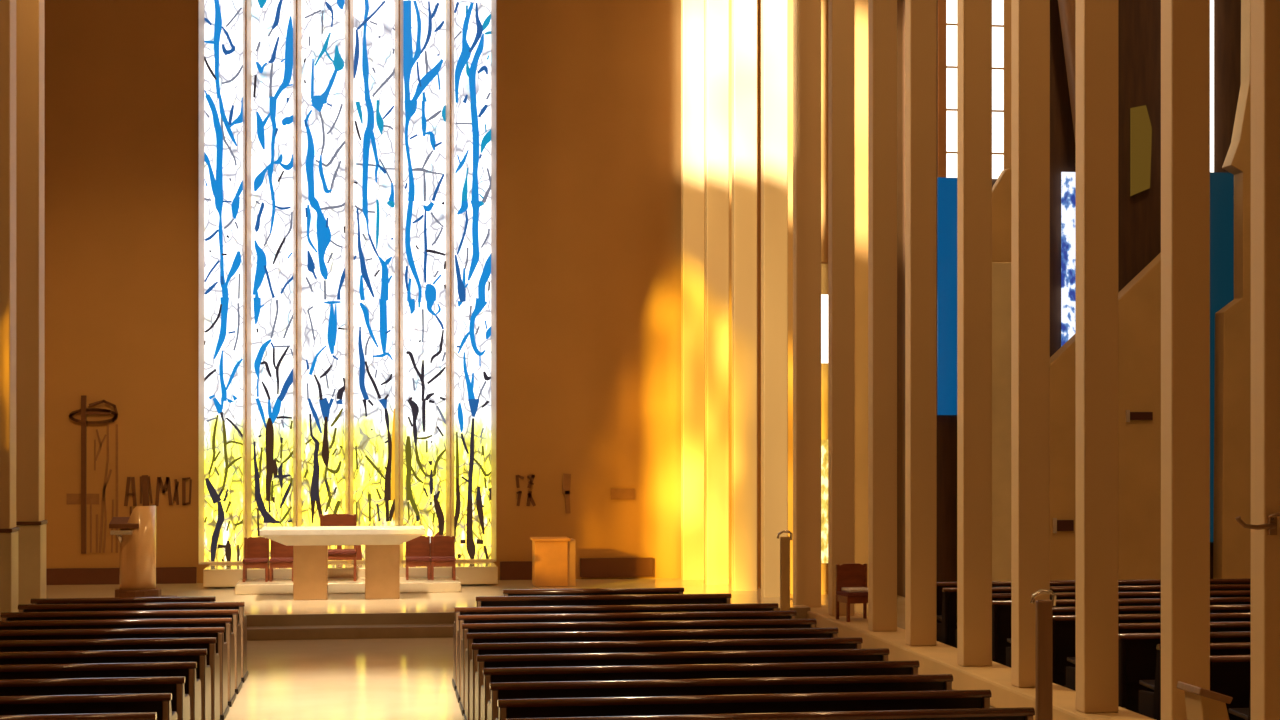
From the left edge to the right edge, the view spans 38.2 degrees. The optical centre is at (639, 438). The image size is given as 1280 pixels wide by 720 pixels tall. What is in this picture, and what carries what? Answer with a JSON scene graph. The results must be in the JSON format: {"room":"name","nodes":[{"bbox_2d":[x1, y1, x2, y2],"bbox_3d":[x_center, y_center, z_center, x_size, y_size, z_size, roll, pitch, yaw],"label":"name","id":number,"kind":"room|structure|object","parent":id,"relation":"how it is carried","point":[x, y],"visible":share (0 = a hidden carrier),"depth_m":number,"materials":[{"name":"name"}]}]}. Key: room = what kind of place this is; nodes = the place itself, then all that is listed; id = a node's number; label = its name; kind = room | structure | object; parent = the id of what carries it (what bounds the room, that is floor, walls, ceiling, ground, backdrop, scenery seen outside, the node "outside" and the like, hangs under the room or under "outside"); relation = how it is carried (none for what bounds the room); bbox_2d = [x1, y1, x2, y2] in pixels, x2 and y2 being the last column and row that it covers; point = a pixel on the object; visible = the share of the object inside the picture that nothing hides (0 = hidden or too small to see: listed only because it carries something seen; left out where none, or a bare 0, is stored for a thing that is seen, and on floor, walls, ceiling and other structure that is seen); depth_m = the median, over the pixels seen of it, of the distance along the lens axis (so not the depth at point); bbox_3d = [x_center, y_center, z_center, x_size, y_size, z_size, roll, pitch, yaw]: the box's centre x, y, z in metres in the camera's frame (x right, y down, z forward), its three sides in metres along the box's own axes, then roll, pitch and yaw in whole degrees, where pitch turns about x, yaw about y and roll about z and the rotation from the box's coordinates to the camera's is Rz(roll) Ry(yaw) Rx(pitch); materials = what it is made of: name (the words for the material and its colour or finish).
{"room":"house of worship","nodes":[
{"label":"house of worship","id":0,"kind":"room"},
{"bbox_2d":[235,576,460,594],"bbox_3d":[-4.206,2.080,26.774,3.106,0.140,2.200,0,0,-8],"label":"step","id":1,"kind":"structure","parent":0,"point":[414,584],"depth_m":25.81,"materials":[{"name":"beige stone"}]},
{"bbox_2d":[242,537,268,581],"bbox_3d":[-5.431,1.702,26.107,0.350,0.615,0.368,0,0,-8],"label":"chair","id":2,"kind":"object","parent":1,"relation":"on","point":[256,549],"visible":0.91,"depth_m":26.23,"materials":[{"name":"red fabric"}]},
{"bbox_2d":[269,540,292,581],"bbox_3d":[-5.072,1.702,26.189,0.350,0.615,0.368,0,0,-8],"label":"chair","id":3,"kind":"object","parent":1,"relation":"on","point":[281,556],"visible":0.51,"depth_m":26.30,"materials":[{"name":"brown wood"}]},
{"bbox_2d":[320,514,357,580],"bbox_3d":[-4.303,1.542,26.299,0.570,0.935,0.508,0,0,-8],"label":"chair","id":4,"kind":"object","parent":1,"relation":"on","point":[329,519],"visible":0.41,"depth_m":26.48,"materials":[{"name":"red fabric"}]},
{"bbox_2d":[406,536,430,579],"bbox_3d":[-3.182,1.702,26.460,0.350,0.615,0.368,0,0,-8],"label":"chair","id":5,"kind":"object","parent":1,"relation":"on","point":[417,549],"visible":0.91,"depth_m":26.58,"materials":[{"name":"brown wood"}]},
{"bbox_2d":[430,536,455,579],"bbox_3d":[-2.824,1.702,26.461,0.350,0.615,0.368,0,0,-8],"label":"chair","id":6,"kind":"object","parent":1,"relation":"on","point":[442,548],"visible":0.95,"depth_m":26.58,"materials":[{"name":"brown wood"}]},
{"bbox_2d":[46,577,807,614],"bbox_3d":[-3.890,2.291,25.334,11.500,0.279,5.140,0,0,-8],"label":"platform","id":7,"kind":"structure","parent":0,"point":[433,601],"depth_m":25.37,"materials":[{"name":"beige stone"}]},
{"bbox_2d":[109,505,160,597],"bbox_3d":[-6.656,1.515,24.402,0.640,1.270,0.600,0,0,-8],"label":"lectern","id":8,"kind":"object","parent":7,"relation":"on","point":[136,535],"visible":0.78,"depth_m":24.20,"materials":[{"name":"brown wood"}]},
{"bbox_2d":[158,595,177,596],"bbox_3d":[-6.211,2.100,24.261,0.255,0.086,0.095,0,0,-8],"label":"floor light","id":9,"kind":"object","parent":7,"relation":"on","point":[161,595],"visible":0.23,"depth_m":24.25,"materials":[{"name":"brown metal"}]},
{"bbox_2d":[259,526,424,599],"bbox_3d":[-3.998,1.673,24.884,2.170,0.955,0.900,0,0,-8],"label":"altar","id":10,"kind":"object","parent":7,"relation":"on","point":[310,544],"visible":1,"depth_m":24.65,"materials":[{"name":"stone"}]},
{"bbox_2d":[530,537,574,586],"bbox_3d":[-1.280,1.800,27.118,0.632,0.700,0.510,0,0,-8],"label":"stand","id":11,"kind":"object","parent":7,"relation":"on","point":[553,558],"visible":1,"depth_m":26.89,"materials":[{"name":"brown wood"}]},
{"bbox_2d":[681,0,704,578],"bbox_3d":[0.813,-4.685,28.384,0.336,13.750,0.200,0,0,-8],"label":"column","id":12,"kind":"structure","parent":7,"relation":"on","point":[692,11],"depth_m":28.29,"materials":[{"name":"beige paint"}]},
{"bbox_2d":[705,0,728,584],"bbox_3d":[1.142,-4.685,27.400,0.336,13.750,0.200,0,0,-8],"label":"column","id":13,"kind":"structure","parent":7,"relation":"on","point":[716,11],"depth_m":27.30,"materials":[{"name":"beige paint"}]},
{"bbox_2d":[732,0,756,590],"bbox_3d":[1.488,-4.685,26.298,0.336,13.750,0.200,0,0,-8],"label":"column","id":14,"kind":"structure","parent":7,"relation":"on","point":[744,12],"depth_m":26.20,"materials":[{"name":"beige paint"}]},
{"bbox_2d":[761,0,787,596],"bbox_3d":[1.834,-4.685,25.196,0.336,13.750,0.200,0,0,-8],"label":"column","id":15,"kind":"structure","parent":7,"relation":"on","point":[774,13],"depth_m":25.09,"materials":[{"name":"beige paint"}]},
{"bbox_2d":[45,0,867,594],"bbox_3d":[-3.172,-4.570,28.286,14.360,14.000,0.500,0,0,-8],"label":"wall","id":16,"kind":"structure","parent":0,"point":[588,92],"depth_m":28.23,"materials":[{"name":"paint"}]},
{"bbox_2d":[66,395,117,553],"bbox_3d":[-8.100,0.525,27.300,0.743,2.335,0.049,0,0,-8],"label":"wall cross","id":17,"kind":"object","parent":16,"relation":"attached to","point":[83,498],"visible":1,"depth_m":27.31,"materials":[{"name":"brown metal"}]},
{"bbox_2d":[46,567,196,584],"bbox_3d":[-7.880,2.030,27.327,2.566,0.240,0.059,0,0,-8],"label":"baseboard","id":18,"kind":"structure","parent":16,"relation":"attached to","point":[164,575],"depth_m":27.29,"materials":[{"name":"brown wood"}]},
{"bbox_2d":[124,477,136,515],"bbox_3d":[-7.561,0.849,27.388,0.182,0.576,0.029,0,0,-8],"label":"letter","id":19,"kind":"object","parent":16,"relation":"attached to","point":[132,479],"depth_m":27.38,"materials":[{"name":"brown metal"}]},
{"bbox_2d":[140,475,152,505],"bbox_3d":[-7.332,0.765,27.421,0.190,0.458,0.029,0,0,-8],"label":"letter","id":20,"kind":"object","parent":16,"relation":"attached to","point":[144,479],"depth_m":27.41,"materials":[{"name":"brown metal"}]},
{"bbox_2d":[155,477,172,505],"bbox_3d":[-7.081,0.780,27.457,0.256,0.437,0.029,0,0,-8],"label":"letter","id":21,"kind":"object","parent":16,"relation":"attached to","point":[166,485],"depth_m":27.44,"materials":[{"name":"brown metal"}]},
{"bbox_2d":[173,479,178,504],"bbox_3d":[-6.907,0.789,27.482,0.096,0.385,0.029,0,0,-8],"label":"letter","id":22,"kind":"object","parent":16,"relation":"attached to","point":[176,495],"depth_m":27.47,"materials":[{"name":"brown metal"}]},
{"bbox_2d":[182,477,191,504],"bbox_3d":[-6.748,0.775,27.505,0.142,0.420,0.029,0,0,-8],"label":"letter","id":23,"kind":"object","parent":16,"relation":"attached to","point":[183,479],"depth_m":27.49,"materials":[{"name":"brown metal"}]},
{"bbox_2d":[199,0,495,563],"bbox_3d":[-4.403,-4.100,27.958,4.432,11.940,0.400,0,0,-8],"label":"window","id":24,"kind":"structure","parent":16,"relation":"in","point":[347,148],"depth_m":28.02,"materials":[{"name":"multicoloured glass"}]},
{"bbox_2d":[203,562,497,586],"bbox_3d":[-4.254,2.000,27.322,4.228,0.260,1.099,0,0,-8],"label":"trim","id":25,"kind":"structure","parent":16,"relation":"attached to","point":[214,575],"depth_m":26.88,"materials":[{"name":"beige stone"}]},
{"bbox_2d":[500,561,531,579],"bbox_3d":[-1.860,2.010,28.191,0.551,0.280,0.059,0,0,-8],"label":"baseboard","id":26,"kind":"structure","parent":16,"relation":"attached to","point":[509,570],"depth_m":28.16,"materials":[{"name":"brown wood"}]},
{"bbox_2d":[516,491,521,505],"bbox_3d":[-1.848,0.910,28.208,0.086,0.232,0.029,0,0,-8],"label":"letter","id":27,"kind":"object","parent":16,"relation":"attached to","point":[519,492],"depth_m":28.19,"materials":[{"name":"brown metal"}]},
{"bbox_2d":[515,475,523,487],"bbox_3d":[-1.835,0.646,28.210,0.134,0.207,0.029,0,0,-8],"label":"letter","id":28,"kind":"object","parent":16,"relation":"attached to","point":[517,476],"depth_m":28.19,"materials":[{"name":"brown metal"}]},
{"bbox_2d":[526,491,535,505],"bbox_3d":[-1.665,0.913,28.235,0.148,0.242,0.029,0,0,-8],"label":"letter","id":29,"kind":"object","parent":16,"relation":"attached to","point":[530,498],"depth_m":28.22,"materials":[{"name":"brown metal"}]},
{"bbox_2d":[527,475,534,487],"bbox_3d":[-1.666,0.650,28.234,0.122,0.213,0.029,0,0,-8],"label":"letter","id":30,"kind":"object","parent":16,"relation":"attached to","point":[531,477],"depth_m":28.22,"materials":[{"name":"brown metal"}]},
{"bbox_2d":[562,473,570,513],"bbox_3d":[-1.126,0.836,28.312,0.140,0.615,0.029,0,0,-8],"label":"relief","id":31,"kind":"object","parent":16,"relation":"attached to","point":[566,477],"visible":1,"depth_m":28.30,"materials":[{"name":"brown metal"}]},
{"bbox_2d":[580,557,652,576],"bbox_3d":[-0.364,1.975,28.406,1.118,0.290,0.059,0,0,-8],"label":"baseboard","id":32,"kind":"structure","parent":16,"relation":"attached to","point":[589,567],"depth_m":28.38,"materials":[{"name":"brown wood"}]},
{"bbox_2d":[611,488,634,499],"bbox_3d":[-0.267,0.848,28.435,0.367,0.172,0.029,0,0,-8],"label":"wall plaque","id":33,"kind":"object","parent":16,"relation":"attached to","point":[616,493],"visible":1,"depth_m":28.42,"materials":[{"name":"brown metal"}]},
{"bbox_2d":[821,263,827,562],"bbox_3d":[2.889,-0.410,29.025,0.430,4.720,0.080,0,0,-8],"label":"window","id":34,"kind":"structure","parent":16,"relation":"in","point":[824,266],"depth_m":29.00,"materials":[{"name":"glass"}]},
{"bbox_2d":[246,607,809,626],"bbox_3d":[-3.520,2.290,22.761,11.500,0.280,0.060,0,0,-8],"label":"step","id":35,"kind":"structure","parent":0,"point":[409,617],"depth_m":22.74,"materials":[{"name":"brown stone"}]},
{"bbox_2d":[224,594,994,719],"bbox_3d":[2.183,2.530,12.942,20.000,0.200,33.000,0,0,-8],"label":"floor","id":36,"kind":"structure","parent":0,"point":[381,678],"depth_m":18.73,"materials":[{"name":"beige stone"}]},
{"bbox_2d":[0,0,19,620],"bbox_3d":[-6.732,-4.560,19.304,0.400,13.980,0.410,0,0,-8],"label":"column","id":37,"kind":"structure","parent":36,"relation":"on","point":[8,529],"depth_m":19.15,"materials":[{"name":"beige paint"}]},
{"bbox_2d":[16,0,47,611],"bbox_3d":[-6.970,-4.560,20.967,0.400,13.980,0.410,0,0,-8],"label":"column","id":38,"kind":"structure","parent":36,"relation":"on","point":[30,14],"depth_m":20.80,"materials":[{"name":"beige paint"}]},
{"bbox_2d":[0,712,156,719],"bbox_3d":[-3.994,2.029,11.070,2.184,0.803,0.590,0,0,-8],"label":"pew","id":39,"kind":"object","parent":36,"relation":"on","point":[145,715],"visible":1,"depth_m":10.91,"materials":[{"name":"brown wood"}]},
{"bbox_2d":[0,693,176,719],"bbox_3d":[-4.113,2.029,11.899,2.184,0.803,0.590,0,0,-8],"label":"pew","id":40,"kind":"object","parent":36,"relation":"on","point":[160,703],"visible":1,"depth_m":11.73,"materials":[{"name":"brown wood"}]},
{"bbox_2d":[0,676,189,719],"bbox_3d":[-4.232,2.029,12.729,2.184,0.803,0.590,0,0,-8],"label":"pew","id":41,"kind":"object","parent":36,"relation":"on","point":[180,702],"visible":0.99,"depth_m":12.56,"materials":[{"name":"brown wood"}]},
{"bbox_2d":[0,662,200,719],"bbox_3d":[-4.351,2.029,13.558,2.184,0.803,0.590,0,0,-8],"label":"pew","id":42,"kind":"object","parent":36,"relation":"on","point":[192,685],"visible":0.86,"depth_m":13.38,"materials":[{"name":"brown wood"}]},
{"bbox_2d":[0,649,210,719],"bbox_3d":[-4.470,2.029,14.388,2.184,0.803,0.590,0,0,-8],"label":"pew","id":43,"kind":"object","parent":36,"relation":"on","point":[203,671],"visible":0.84,"depth_m":14.21,"materials":[{"name":"brown wood"}]},
{"bbox_2d":[0,637,219,719],"bbox_3d":[-4.589,2.029,15.217,2.184,0.803,0.590,0,0,-8],"label":"pew","id":44,"kind":"object","parent":36,"relation":"on","point":[212,657],"visible":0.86,"depth_m":15.03,"materials":[{"name":"brown wood"}]},
{"bbox_2d":[0,627,228,719],"bbox_3d":[-4.708,2.029,16.047,2.184,0.803,0.590,0,0,-8],"label":"pew","id":45,"kind":"object","parent":36,"relation":"on","point":[197,632],"visible":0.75,"depth_m":15.85,"materials":[{"name":"brown wood"}]},
{"bbox_2d":[0,618,235,706],"bbox_3d":[-4.827,2.029,16.876,2.184,0.803,0.590,0,0,-8],"label":"pew","id":46,"kind":"object","parent":36,"relation":"on","point":[181,622],"visible":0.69,"depth_m":16.67,"materials":[{"name":"brown wood"}]},
{"bbox_2d":[1,609,242,693],"bbox_3d":[-4.946,2.029,17.706,2.184,0.803,0.590,0,0,-8],"label":"pew","id":47,"kind":"object","parent":36,"relation":"on","point":[231,613],"visible":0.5,"depth_m":17.49,"materials":[{"name":"brown wood"}]},
{"bbox_2d":[30,596,215,603],"bbox_3d":[-5.330,2.029,19.182,1.844,0.803,0.590,0,0,-8],"label":"pew","id":48,"kind":"object","parent":36,"relation":"on","point":[209,598],"visible":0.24,"depth_m":18.92,"materials":[{"name":"brown wood"}]},
{"bbox_2d":[18,602,247,682],"bbox_3d":[-5.066,2.029,18.535,2.184,0.803,0.590,0,0,-8],"label":"pew","id":49,"kind":"object","parent":36,"relation":"on","point":[242,619],"visible":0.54,"depth_m":18.31,"materials":[{"name":"brown wood"}]},
{"bbox_2d":[247,624,815,640],"bbox_3d":[-3.495,2.360,22.583,11.500,0.140,0.300,0,0,-8],"label":"step","id":50,"kind":"structure","parent":36,"relation":"on","point":[394,630],"depth_m":22.44,"materials":[{"name":"brown stone"}]},
{"bbox_2d":[503,587,683,595],"bbox_3d":[-0.534,2.029,20.325,1.984,0.803,0.590,0,0,-8],"label":"pew","id":51,"kind":"object","parent":36,"relation":"on","point":[594,591],"visible":0.24,"depth_m":20.07,"materials":[{"name":"brown wood"}]},
{"bbox_2d":[476,593,730,606],"bbox_3d":[-0.403,2.029,19.485,2.684,0.803,0.590,0,0,-8],"label":"pew","id":52,"kind":"object","parent":36,"relation":"on","point":[648,599],"visible":0.2,"depth_m":19.23,"materials":[{"name":"brown wood"}]},
{"bbox_2d":[452,603,777,690],"bbox_3d":[-0.248,2.029,18.302,3.194,0.803,0.590,0,0,-8],"label":"pew","id":53,"kind":"object","parent":36,"relation":"on","point":[754,606],"visible":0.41,"depth_m":18.04,"materials":[{"name":"brown wood"}]},
{"bbox_2d":[455,611,796,702],"bbox_3d":[-0.135,2.029,17.512,3.194,0.803,0.590,0,0,-8],"label":"pew","id":54,"kind":"object","parent":36,"relation":"on","point":[728,615],"visible":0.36,"depth_m":17.24,"materials":[{"name":"brown wood"}]},
{"bbox_2d":[459,619,816,715],"bbox_3d":[-0.022,2.029,16.724,3.194,0.803,0.590,0,0,-8],"label":"pew","id":55,"kind":"object","parent":36,"relation":"on","point":[758,623],"visible":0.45,"depth_m":16.45,"materials":[{"name":"brown wood"}]},
{"bbox_2d":[463,628,837,719],"bbox_3d":[0.091,2.029,15.935,3.194,0.803,0.590,0,0,-8],"label":"pew","id":56,"kind":"object","parent":36,"relation":"on","point":[776,633],"visible":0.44,"depth_m":15.67,"materials":[{"name":"brown wood"}]},
{"bbox_2d":[470,637,862,719],"bbox_3d":[0.205,2.029,15.146,3.194,0.803,0.590,0,0,-8],"label":"pew","id":57,"kind":"object","parent":36,"relation":"on","point":[792,643],"visible":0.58,"depth_m":14.88,"materials":[{"name":"brown wood"}]},
{"bbox_2d":[475,648,889,719],"bbox_3d":[0.318,2.029,14.357,3.194,0.803,0.590,0,0,-8],"label":"pew","id":58,"kind":"object","parent":36,"relation":"on","point":[877,654],"visible":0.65,"depth_m":14.09,"materials":[{"name":"brown wood"}]},
{"bbox_2d":[481,660,919,719],"bbox_3d":[0.431,2.029,13.568,3.194,0.803,0.590,0,0,-8],"label":"pew","id":59,"kind":"object","parent":36,"relation":"on","point":[861,668],"visible":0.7,"depth_m":13.30,"materials":[{"name":"brown wood"}]},
{"bbox_2d":[487,674,952,719],"bbox_3d":[0.544,2.029,12.779,3.194,0.803,0.590,0,0,-8],"label":"pew","id":60,"kind":"object","parent":36,"relation":"on","point":[934,682],"visible":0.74,"depth_m":12.52,"materials":[{"name":"brown wood"}]},
{"bbox_2d":[495,690,990,719],"bbox_3d":[0.658,2.029,11.990,3.194,0.803,0.590,0,0,-8],"label":"pew","id":61,"kind":"object","parent":36,"relation":"on","point":[948,699],"visible":0.86,"depth_m":11.73,"materials":[{"name":"brown wood"}]},
{"bbox_2d":[507,707,1034,719],"bbox_3d":[0.771,2.029,11.201,3.194,0.803,0.590,0,0,-8],"label":"pew","id":62,"kind":"object","parent":36,"relation":"on","point":[1025,713],"visible":1,"depth_m":11.02,"materials":[{"name":"brown wood"}]},
{"bbox_2d":[777,530,792,610],"bbox_3d":[1.672,1.742,21.354,0.191,1.375,0.060,0,0,-8],"label":"post","id":63,"kind":"object","parent":36,"relation":"on","point":[784,541],"visible":0.77,"depth_m":21.33,"materials":[{"name":"beige paint"}]},
{"bbox_2d":[790,598,1154,719],"bbox_3d":[3.044,2.310,18.738,1.178,0.240,20.242,0,0,-11],"label":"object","id":64,"kind":"structure","parent":36,"relation":"on","point":[941,658],"depth_m":17.77,"materials":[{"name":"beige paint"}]},
{"bbox_2d":[793,0,820,606],"bbox_3d":[2.180,-4.685,24.094,0.336,13.750,0.200,0,0,-8],"label":"column","id":65,"kind":"structure","parent":64,"relation":"on","point":[806,13],"depth_m":24.00,"materials":[{"name":"beige paint"}]},
{"bbox_2d":[828,0,854,615],"bbox_3d":[2.506,-4.685,22.973,0.290,13.750,0.200,0,0,-8],"label":"column","id":66,"kind":"structure","parent":64,"relation":"on","point":[841,13],"depth_m":22.88,"materials":[{"name":"beige paint"}]},
{"bbox_2d":[836,563,867,621],"bbox_3d":[2.619,1.853,22.293,0.400,0.675,0.388,0,0,-16],"label":"chair","id":67,"kind":"object","parent":64,"relation":"on","point":[851,579],"visible":0.84,"depth_m":22.39,"materials":[{"name":"red fabric"}]},
{"bbox_2d":[841,587,867,592],"bbox_3d":[2.620,1.820,22.289,0.300,0.040,0.280,0,0,-16],"label":"cushion","id":68,"kind":"object","parent":67,"relation":"on","point":[843,589],"depth_m":22.17,"materials":[{"name":"beige fabric"}]},
{"bbox_2d":[868,0,896,631],"bbox_3d":[2.774,-4.685,21.105,0.290,13.750,0.200,0,0,-8],"label":"column","id":69,"kind":"structure","parent":64,"relation":"on","point":[882,14],"depth_m":21.01,"materials":[{"name":"beige paint"}]},
{"bbox_2d":[905,0,936,645],"bbox_3d":[2.986,-4.685,19.625,0.290,13.750,0.200,0,0,-8],"label":"column","id":70,"kind":"structure","parent":64,"relation":"on","point":[920,15],"depth_m":19.53,"materials":[{"name":"beige paint"}]},
{"bbox_2d":[957,0,991,666],"bbox_3d":[3.239,-4.685,17.868,0.290,13.750,0.200,0,0,-8],"label":"column","id":71,"kind":"structure","parent":64,"relation":"on","point":[974,17],"depth_m":17.77,"materials":[{"name":"beige paint"}]},
{"bbox_2d":[1011,0,1049,687],"bbox_3d":[3.458,-4.685,16.344,0.290,13.750,0.200,0,0,-8],"label":"column","id":72,"kind":"structure","parent":64,"relation":"on","point":[1030,19],"depth_m":16.25,"materials":[{"name":"beige paint"}]},
{"bbox_2d":[1076,0,1117,712],"bbox_3d":[3.673,-4.685,14.841,0.290,13.750,0.200,0,0,-8],"label":"column","id":73,"kind":"structure","parent":64,"relation":"on","point":[1096,20],"depth_m":14.74,"materials":[{"name":"beige paint"}]},
{"bbox_2d":[1161,0,1209,719],"bbox_3d":[3.905,-4.685,13.223,0.290,13.750,0.200,0,0,-8],"label":"column","id":74,"kind":"structure","parent":64,"relation":"on","point":[1185,24],"depth_m":13.13,"materials":[{"name":"beige paint"}]},
{"bbox_2d":[1251,0,1279,719],"bbox_3d":[4.101,-4.685,11.859,0.290,13.750,0.200,0,0,-8],"label":"column","id":75,"kind":"structure","parent":64,"relation":"on","point":[1265,14],"depth_m":11.75,"materials":[{"name":"beige paint"}]},
{"bbox_2d":[1235,512,1279,534],"bbox_3d":[3.907,0.537,11.694,0.288,0.146,0.072,0,0,-8],"label":"wall bracket","id":76,"kind":"object","parent":75,"relation":"attached to","point":[1271,525],"visible":1,"depth_m":11.69,"materials":[{"name":"brown wood"}]},
{"bbox_2d":[1030,589,1056,719],"bbox_3d":[2.803,1.738,12.829,0.191,1.385,0.060,0,0,-8],"label":"post","id":77,"kind":"object","parent":36,"relation":"on","point":[1043,608],"visible":1,"depth_m":12.80,"materials":[{"name":"brown wood"}]},
{"bbox_2d":[937,584,1250,646],"bbox_3d":[6.063,2.029,20.818,5.624,0.803,0.590,0,0,-8],"label":"pew","id":78,"kind":"object","parent":36,"relation":"on","point":[946,629],"visible":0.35,"depth_m":20.26,"materials":[{"name":"brown wood"}]},
{"bbox_2d":[937,578,1250,622],"bbox_3d":[5.949,2.029,21.610,5.624,0.803,0.590,0,0,-8],"label":"pew","id":79,"kind":"object","parent":36,"relation":"on","point":[940,585],"visible":0.02,"depth_m":21.20,"materials":[{"name":"brown wood"}]},
{"bbox_2d":[955,590,1250,647],"bbox_3d":[6.177,2.029,20.026,5.624,0.803,0.590,0,0,-8],"label":"pew","id":80,"kind":"object","parent":36,"relation":"on","point":[1241,593],"visible":0.08,"depth_m":19.64,"materials":[{"name":"brown wood"}]},
{"bbox_2d":[1050,252,1160,580],"bbox_3d":[6.932,-0.404,26.731,2.507,5.667,0.350,0,0,-8],"label":"wall","id":81,"kind":"structure","parent":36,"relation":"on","point":[1139,301],"depth_m":26.57,"materials":[{"name":"beige paint"}]},
{"bbox_2d":[1053,518,1073,532],"bbox_3d":[6.056,1.239,26.411,0.304,0.217,0.035,0,0,-8],"label":"wall plaque","id":82,"kind":"object","parent":81,"relation":"attached to","point":[1058,525],"visible":1,"depth_m":26.39,"materials":[{"name":"brown wood"}]},
{"bbox_2d":[1126,410,1152,421],"bbox_3d":[7.188,-0.331,26.574,0.398,0.175,0.035,0,0,-8],"label":"wall plaque","id":83,"kind":"object","parent":81,"relation":"attached to","point":[1129,415],"visible":1,"depth_m":26.56,"materials":[{"name":"brown wood"}]},
{"bbox_2d":[992,597,1250,665],"bbox_3d":[6.290,2.029,19.234,5.624,0.803,0.590,0,0,-8],"label":"pew","id":84,"kind":"object","parent":36,"relation":"on","point":[1001,609],"visible":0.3,"depth_m":18.61,"materials":[{"name":"brown wood"}]},
{"bbox_2d":[1006,605,1250,666],"bbox_3d":[6.404,2.029,18.442,5.624,0.803,0.590,0,0,-8],"label":"pew","id":85,"kind":"object","parent":36,"relation":"on","point":[1213,608],"visible":0.13,"depth_m":17.99,"materials":[{"name":"brown wood"}]},
{"bbox_2d":[1053,613,1250,686],"bbox_3d":[6.518,2.029,17.650,5.624,0.803,0.590,0,0,-8],"label":"pew","id":86,"kind":"object","parent":36,"relation":"on","point":[1064,626],"visible":0.12,"depth_m":17.03,"materials":[{"name":"brown wood"}]},
{"bbox_2d":[1066,622,1250,690],"bbox_3d":[6.631,2.029,16.858,5.624,0.803,0.590,0,0,-8],"label":"pew","id":87,"kind":"object","parent":36,"relation":"on","point":[1123,628],"visible":0.12,"depth_m":16.39,"materials":[{"name":"brown wood"}]},
{"bbox_2d":[1118,632,1250,712],"bbox_3d":[6.745,2.029,16.067,5.624,0.803,0.590,0,0,-8],"label":"pew","id":88,"kind":"object","parent":36,"relation":"on","point":[1137,652],"visible":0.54,"depth_m":15.45,"materials":[{"name":"brown wood"}]},
{"bbox_2d":[1139,643,1250,719],"bbox_3d":[6.859,2.029,15.275,5.624,0.803,0.590,0,0,-8],"label":"pew","id":89,"kind":"object","parent":36,"relation":"on","point":[1149,702],"visible":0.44,"depth_m":14.72,"materials":[{"name":"brown wood"}]},
{"bbox_2d":[1177,681,1232,719],"bbox_3d":[3.514,1.959,11.213,0.396,0.943,0.320,0,0,-8],"label":"book stand","id":90,"kind":"object","parent":36,"relation":"on","point":[1201,703],"visible":1,"depth_m":11.09,"materials":[{"name":"brown wood"}]},
{"bbox_2d":[1210,655,1250,719],"bbox_3d":[6.973,2.029,14.483,5.624,0.803,0.590,0,0,-8],"label":"pew","id":91,"kind":"object","parent":36,"relation":"on","point":[1230,675],"visible":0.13,"depth_m":13.87,"materials":[{"name":"brown wood"}]},
{"bbox_2d":[1213,0,1250,578],"bbox_3d":[9.281,-4.320,27.043,1.741,13.500,0.300,0,0,-8],"label":"wall","id":92,"kind":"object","parent":36,"relation":"on","point":[1232,385],"visible":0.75,"depth_m":26.82,"materials":[{"name":"beige paint"}]},
{"bbox_2d":[1229,687,1250,719],"bbox_3d":[7.086,2.029,13.691,5.624,0.803,0.590,0,0,-8],"label":"pew","id":93,"kind":"object","parent":36,"relation":"on","point":[1245,713],"visible":0.2,"depth_m":13.38,"materials":[{"name":"brown wood"}]},
{"bbox_2d":[897,0,904,596],"bbox_3d":[4.132,-4.570,28.426,0.140,14.000,2.300,0,0,-8],"label":"wall","id":94,"kind":"structure","parent":0,"point":[900,3],"depth_m":28.55,"materials":[{"name":"beige paint"}]},
{"bbox_2d":[992,168,1010,580],"bbox_3d":[5.112,-0.733,26.420,1.007,6.326,0.250,0,0,-8],"label":"wall","id":95,"kind":"structure","parent":0,"point":[1001,190],"depth_m":26.30,"materials":[{"name":"beige paint"}]},
{"bbox_2d":[937,0,1240,581],"bbox_3d":[7.195,-4.570,27.502,5.940,14.000,0.400,0,0,-8],"label":"wall","id":96,"kind":"structure","parent":0,"point":[1139,21],"depth_m":27.30,"materials":[{"name":"paint"}]},
{"bbox_2d":[937,0,1010,414],"bbox_3d":[4.906,-5.359,26.875,1.178,10.021,0.050,0,0,-8],"label":"window","id":97,"kind":"structure","parent":96,"relation":"in","point":[947,9],"depth_m":26.82,"materials":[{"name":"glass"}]},
{"bbox_2d":[1061,172,1075,346],"bbox_3d":[6.364,-2.610,27.095,0.368,2.610,0.030,0,0,-8],"label":"window","id":98,"kind":"structure","parent":96,"relation":"in","point":[1068,179],"depth_m":27.07,"materials":[{"name":"blue glass"}]},
{"bbox_2d":[1130,105,1151,195],"bbox_3d":[7.395,-4.255,27.242,0.326,1.347,0.030,0,0,-8],"label":"window","id":99,"kind":"structure","parent":96,"relation":"in","point":[1140,124],"depth_m":27.23,"materials":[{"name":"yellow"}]},
{"bbox_2d":[1210,0,1233,541],"bbox_3d":[8.539,-4.420,27.407,0.957,11.900,0.030,0,0,-8],"label":"window","id":100,"kind":"structure","parent":96,"relation":"in","point":[1221,184],"depth_m":27.39,"materials":[{"name":"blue glass"}]},
{"bbox_3d":[2.190,-11.720,12.892,20.600,0.300,33.500,0,0,-8],"label":"ceiling","id":101,"kind":"structure","parent":0,"visible":0},
{"bbox_2d":[1058,0,1075,144],"bbox_3d":[6.153,-7.264,26.746,1.519,8.468,0.440,0,0,-8],"label":"brace","id":102,"kind":"object","parent":101,"relation":"attached to","point":[1067,8],"visible":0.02,"depth_m":26.65,"materials":[{"name":"brown wood"}]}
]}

